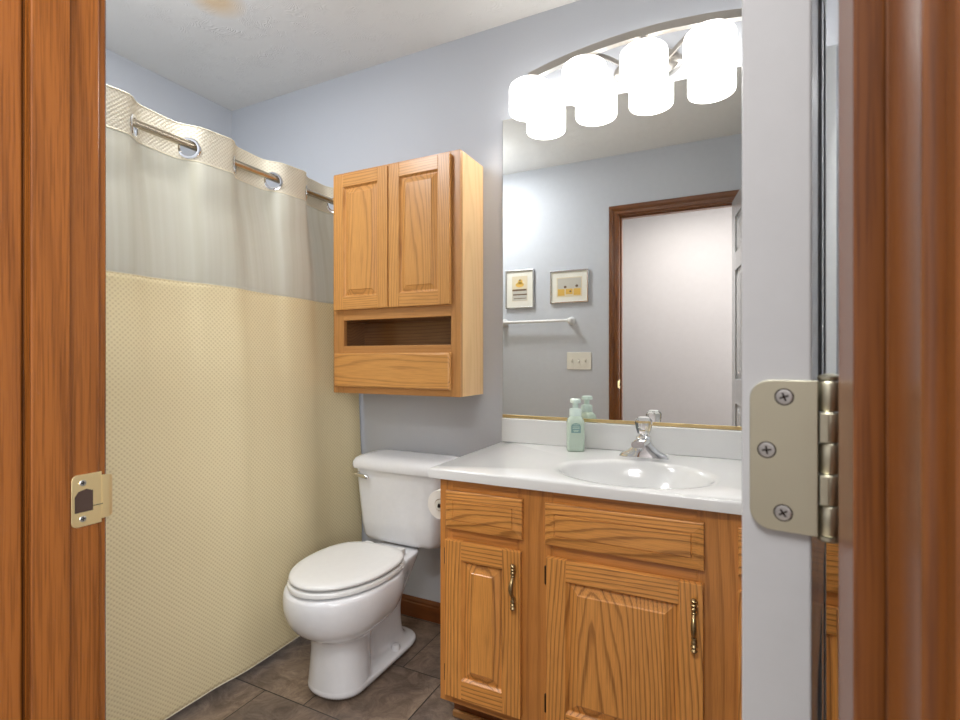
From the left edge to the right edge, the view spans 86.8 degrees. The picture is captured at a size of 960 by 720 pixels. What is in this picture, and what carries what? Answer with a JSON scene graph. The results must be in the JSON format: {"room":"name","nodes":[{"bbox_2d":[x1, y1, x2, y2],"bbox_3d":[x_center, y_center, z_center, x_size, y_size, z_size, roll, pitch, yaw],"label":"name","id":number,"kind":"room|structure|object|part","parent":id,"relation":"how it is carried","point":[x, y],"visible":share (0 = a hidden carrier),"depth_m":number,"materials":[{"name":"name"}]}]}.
{"room":"bathroom","nodes":[
{"label":"bathroom","id":0,"kind":"room"},
{"bbox_2d":[106,49,231,155],"bbox_3d":[-1.709,-0.112,2.059,0.100,2.440,1.520,0,0,26],"label":"wall","id":1,"kind":"structure","parent":0,"point":[151,90],"depth_m":2.40,"materials":[{"name":"grey paint"}]},
{"bbox_2d":[166,614,461,719],"bbox_3d":[-0.446,1.138,1.428,2.924,0.060,1.734,0,0,26],"label":"floor","id":2,"kind":"structure","parent":0,"point":[276,688],"depth_m":1.68,"materials":[{"name":"tile"}]},
{"bbox_2d":[282,449,458,699],"bbox_3d":[-0.404,0.749,1.870,0.439,0.718,0.690,0,0,26],"label":"toilet","id":3,"kind":"object","parent":2,"relation":"on","point":[344,599],"visible":0.97,"depth_m":1.75,"materials":[{"name":"white ceramic"}]},
{"bbox_3d":[-0.466,0.728,1.755,0.336,0.017,0.413,0,0,26],"label":"seat","id":4,"kind":"part","parent":3,"relation":"part of","materials":[{"name":"white plastic"}]},
{"bbox_3d":[-0.466,0.706,1.756,0.334,0.018,0.408,0,0,26],"label":"lid","id":5,"kind":"part","parent":3,"relation":"part of","materials":[{"name":"white plastic"}]},
{"bbox_3d":[-0.435,0.923,1.819,0.354,0.369,0.575,0,0,26],"label":"bowl","id":6,"kind":"part","parent":3,"relation":"part of","materials":[{"name":"white ceramic"}]},
{"bbox_3d":[-0.478,0.468,2.067,0.075,0.024,0.027,0,0,32],"label":"flush lever","id":7,"kind":"part","parent":3,"relation":"part of","materials":[{"name":"silver metal"}]},
{"bbox_3d":[-0.297,0.590,2.087,0.416,0.292,0.196,0,0,26],"label":"tank","id":8,"kind":"part","parent":3,"relation":"part of","materials":[{"name":"white ceramic"}]},
{"bbox_3d":[-0.299,0.417,2.083,0.439,0.054,0.216,0,0,26],"label":"tank lid","id":9,"kind":"part","parent":3,"relation":"part of","materials":[{"name":"white ceramic"}]},
{"bbox_2d":[440,479,838,719],"bbox_3d":[0.459,0.730,1.508,1.048,0.757,0.587,0,0,26],"label":"vanity cabinet","id":10,"kind":"object","parent":2,"relation":"on","point":[554,606],"visible":0.76,"depth_m":1.31,"materials":[{"name":"brown wood"}]},
{"bbox_2d":[435,499,439,510],"bbox_3d":[-0.082,0.476,1.700,0.095,0.035,0.148,0,0,26],"label":"toilet paper holder","id":11,"kind":"object","parent":10,"relation":"attached to","point":[437,503],"visible":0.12,"depth_m":1.67,"materials":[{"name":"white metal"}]},
{"bbox_2d":[428,489,439,518],"bbox_3d":[-0.109,0.476,1.713,0.096,0.096,0.102,0,0,26],"label":"toilet paper roll","id":12,"kind":"object","parent":11,"relation":"on","point":[434,496],"visible":0.21,"depth_m":1.68,"materials":[{"name":"paper"}]},
{"bbox_3d":[0.383,1.097,1.353,1.040,0.022,0.014,0,0,26],"label":"shoe moulding","id":13,"kind":"part","parent":10,"relation":"part of","materials":[{"name":"brown wood"}]},
{"bbox_3d":[0.007,0.755,1.450,0.238,0.457,0.018,0,0,26],"label":"door","id":14,"kind":"part","parent":10,"relation":"part of","materials":[{"name":"orange wood"}]},
{"bbox_3d":[0.008,0.439,1.449,0.242,0.111,0.018,0,0,26],"label":"drawer","id":15,"kind":"part","parent":10,"relation":"part of","materials":[{"name":"orange wood"}]},
{"bbox_3d":[0.087,0.621,1.383,0.016,0.127,0.032,0,0,26],"label":"handle","id":16,"kind":"part","parent":10,"relation":"part of","materials":[{"name":"gold metal"}]},
{"bbox_2d":[428,417,741,514],"bbox_3d":[0.461,0.340,1.524,1.095,0.224,0.558,0,0,26],"label":"countertop","id":17,"kind":"structure","parent":10,"relation":"on","point":[703,469],"depth_m":1.59,"materials":[{"name":"white stone"}]},
{"bbox_2d":[566,398,583,451],"bbox_3d":[0.338,0.229,1.801,0.060,0.184,0.061,0,0,7],"label":"soap dispenser","id":18,"kind":"object","parent":17,"relation":"on","point":[574,424],"visible":1,"depth_m":1.77,"materials":[{"name":"plastic"}]},
{"bbox_2d":[619,416,668,460],"bbox_3d":[0.514,0.252,1.618,0.156,0.136,0.145,0,0,26],"label":"faucet","id":19,"kind":"object","parent":17,"relation":"on","point":[642,447],"visible":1,"depth_m":1.63,"materials":[{"name":"silver metal"}]},
{"bbox_3d":[0.506,0.265,1.601,0.045,0.034,0.108,0,0,26],"label":"spout","id":20,"kind":"part","parent":19,"relation":"part of","materials":[{"name":"silver metal"}]},
{"bbox_3d":[0.533,0.215,1.657,0.057,0.054,0.057,0,0,26],"label":"knob","id":21,"kind":"part","parent":19,"relation":"part of","materials":[{"name":"clear plastic"}]},
{"bbox_3d":[0.351,0.439,1.280,0.391,0.111,0.018,0,0,26],"label":"drawer","id":22,"kind":"part","parent":10,"relation":"part of","materials":[{"name":"orange wood"}]},
{"bbox_3d":[0.352,0.755,1.279,0.385,0.457,0.018,0,0,26],"label":"door","id":23,"kind":"part","parent":10,"relation":"part of","materials":[{"name":"orange wood"}]},
{"bbox_3d":[0.497,0.621,1.180,0.016,0.127,0.032,0,0,26],"label":"handle","id":24,"kind":"part","parent":10,"relation":"part of","materials":[{"name":"gold metal"}]},
{"bbox_3d":[0.698,0.439,1.109,0.239,0.111,0.018,0,0,26],"label":"drawer","id":25,"kind":"part","parent":10,"relation":"part of","materials":[{"name":"orange wood"}]},
{"bbox_3d":[0.698,0.755,1.109,0.239,0.457,0.018,0,0,26],"label":"door","id":26,"kind":"part","parent":10,"relation":"part of","materials":[{"name":"orange wood"}]},
{"bbox_2d":[106,0,578,110],"bbox_3d":[-0.446,-1.362,1.428,2.924,0.060,1.734,0,0,26],"label":"ceiling","id":27,"kind":"structure","parent":0,"point":[233,54],"depth_m":2.07,"materials":[{"name":"paint"}]},
{"bbox_2d":[232,0,838,601],"bbox_3d":[-0.085,-0.112,2.160,2.924,2.440,0.100,0,0,26],"label":"wall","id":28,"kind":"structure","parent":0,"point":[452,95],"depth_m":2.12,"materials":[{"name":"grey paint"}]},
{"bbox_2d":[133,118,333,204],"bbox_3d":[-0.952,-0.709,1.686,0.060,0.060,1.519,0,0,26],"label":"shower rod","id":29,"kind":"object","parent":28,"relation":"attached to","point":[140,125],"visible":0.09,"depth_m":1.68,"materials":[{"name":"silver metal"}]},
{"bbox_2d":[106,84,361,719],"bbox_3d":[-0.922,0.149,1.681,0.139,1.866,1.472,0,0,26],"label":"shower curtain","id":30,"kind":"object","parent":29,"relation":"hanging from","point":[232,448],"visible":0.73,"depth_m":1.67,"materials":[{"name":"beige fabric"}]},
{"bbox_3d":[-0.936,-0.455,1.688,0.085,0.419,1.469,0,0,26],"label":"sheer panel","id":31,"kind":"part","parent":30,"relation":"part of","materials":[{"name":"white fabric"}]},
{"bbox_2d":[334,149,482,396],"bbox_3d":[-0.307,-0.322,2.095,0.610,0.920,0.213,0,0,26],"label":"upper cabinet","id":32,"kind":"object","parent":28,"relation":"attached to","point":[408,234],"visible":1,"depth_m":1.99,"materials":[{"name":"brown wood"}]},
{"bbox_3d":[-0.486,-0.488,2.075,0.276,0.560,0.018,0,0,26],"label":"door","id":33,"kind":"part","parent":32,"relation":"part of","materials":[{"name":"brown wood"}]},
{"bbox_3d":[-0.359,0.042,2.012,0.558,0.140,0.018,0,0,26],"label":"drawer","id":34,"kind":"part","parent":32,"relation":"part of","materials":[{"name":"brown wood"}]},
{"bbox_3d":[-0.233,-0.488,1.950,0.276,0.560,0.018,0,0,26],"label":"door","id":35,"kind":"part","parent":32,"relation":"part of","materials":[{"name":"brown wood"}]},
{"bbox_3d":[-0.031,-0.322,1.980,0.013,0.920,0.175,0,0,26],"label":"panel","id":36,"kind":"part","parent":32,"relation":"part of","materials":[{"name":"brown wood"}]},
{"bbox_2d":[401,594,439,623],"bbox_3d":[-0.261,1.067,2.185,0.838,0.083,0.013,0,0,26],"label":"baseboard","id":37,"kind":"structure","parent":28,"relation":"attached to","point":[429,610],"depth_m":2.18,"materials":[{"name":"brown wood"}]},
{"bbox_2d":[502,417,741,459],"bbox_3d":[0.580,0.274,1.765,1.095,0.093,0.020,0,0,26],"label":"backsplash","id":38,"kind":"structure","parent":28,"relation":"attached to","point":[685,441],"depth_m":1.79,"materials":[{"name":"white stone"}]},
{"bbox_2d":[509,8,741,121],"bbox_3d":[0.547,-1.005,1.696,0.955,0.190,0.172,0,0,26],"label":"vanity light","id":39,"kind":"object","parent":28,"relation":"attached to","point":[645,64],"visible":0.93,"depth_m":1.70,"materials":[{"name":"white glass"}]},
{"bbox_3d":[0.185,-0.962,1.866,0.155,0.104,0.155,0,0,26],"label":"lamp shade","id":40,"kind":"part","parent":39,"relation":"part of","materials":[{"name":"white glass"}]},
{"bbox_3d":[0.364,-0.980,1.777,0.155,0.109,0.155,0,0,26],"label":"lamp shade","id":41,"kind":"part","parent":39,"relation":"part of","materials":[{"name":"white glass"}]},
{"bbox_3d":[0.436,-1.017,1.780,0.238,0.108,0.029,0,0,5],"label":"scroll arm","id":42,"kind":"part","parent":39,"relation":"part of","materials":[{"name":"silver metal"}]},
{"bbox_3d":[0.544,-0.980,1.689,0.155,0.109,0.155,0,0,26],"label":"lamp shade","id":43,"kind":"part","parent":39,"relation":"part of","materials":[{"name":"white glass"}]},
{"bbox_3d":[0.681,-1.017,1.659,0.029,0.108,0.238,0,0,-43],"label":"scroll arm","id":44,"kind":"part","parent":39,"relation":"part of","materials":[{"name":"silver metal"}]},
{"bbox_3d":[0.723,-0.980,1.600,0.155,0.109,0.155,0,0,26],"label":"lamp shade","id":45,"kind":"part","parent":39,"relation":"part of","materials":[{"name":"white glass"}]},
{"bbox_2d":[503,45,835,429],"bbox_3d":[0.581,-0.361,1.770,1.094,1.174,0.010,0,0,26],"label":"mirror","id":46,"kind":"object","parent":28,"relation":"attached to","point":[622,213],"visible":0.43,"depth_m":1.79,"materials":[{"name":"clear glass"}]},
{"bbox_3d":[-0.805,-0.112,0.702,2.924,2.440,0.114,0,0,26],"label":"wall","id":47,"kind":"structure","parent":0,"visible":0},
{"bbox_2d":[0,0,959,719],"bbox_3d":[-0.145,0.054,0.376,0.833,2.108,0.147,0,0,26],"label":"door frame","id":48,"kind":"structure","parent":47,"relation":"attached to","point":[899,60],"depth_m":0.23,"materials":[{"name":"red wood"}]},
{"bbox_3d":[-0.442,0.157,0.571,0.001,0.058,0.030,0,0,26],"label":"strike plate","id":49,"kind":"part","parent":48,"relation":"part of","materials":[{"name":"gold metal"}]},
{"bbox_3d":[-0.464,0.054,0.606,0.057,2.108,0.016,0,0,26],"label":"casing","id":50,"kind":"part","parent":48,"relation":"part of","materials":[{"name":"red wood"}]},
{"bbox_3d":[0.174,0.054,0.146,0.057,2.108,0.016,0,0,26],"label":"casing","id":51,"kind":"part","parent":48,"relation":"part of","materials":[{"name":"red wood"}]},
{"bbox_2d":[742,0,838,719],"bbox_3d":[0.375,0.083,0.575,0.049,2.026,0.701,0,0,35],"label":"door","id":52,"kind":"structure","parent":47,"relation":"in","point":[790,400],"depth_m":0.29,"materials":[{"name":"white paint"}]}
]}

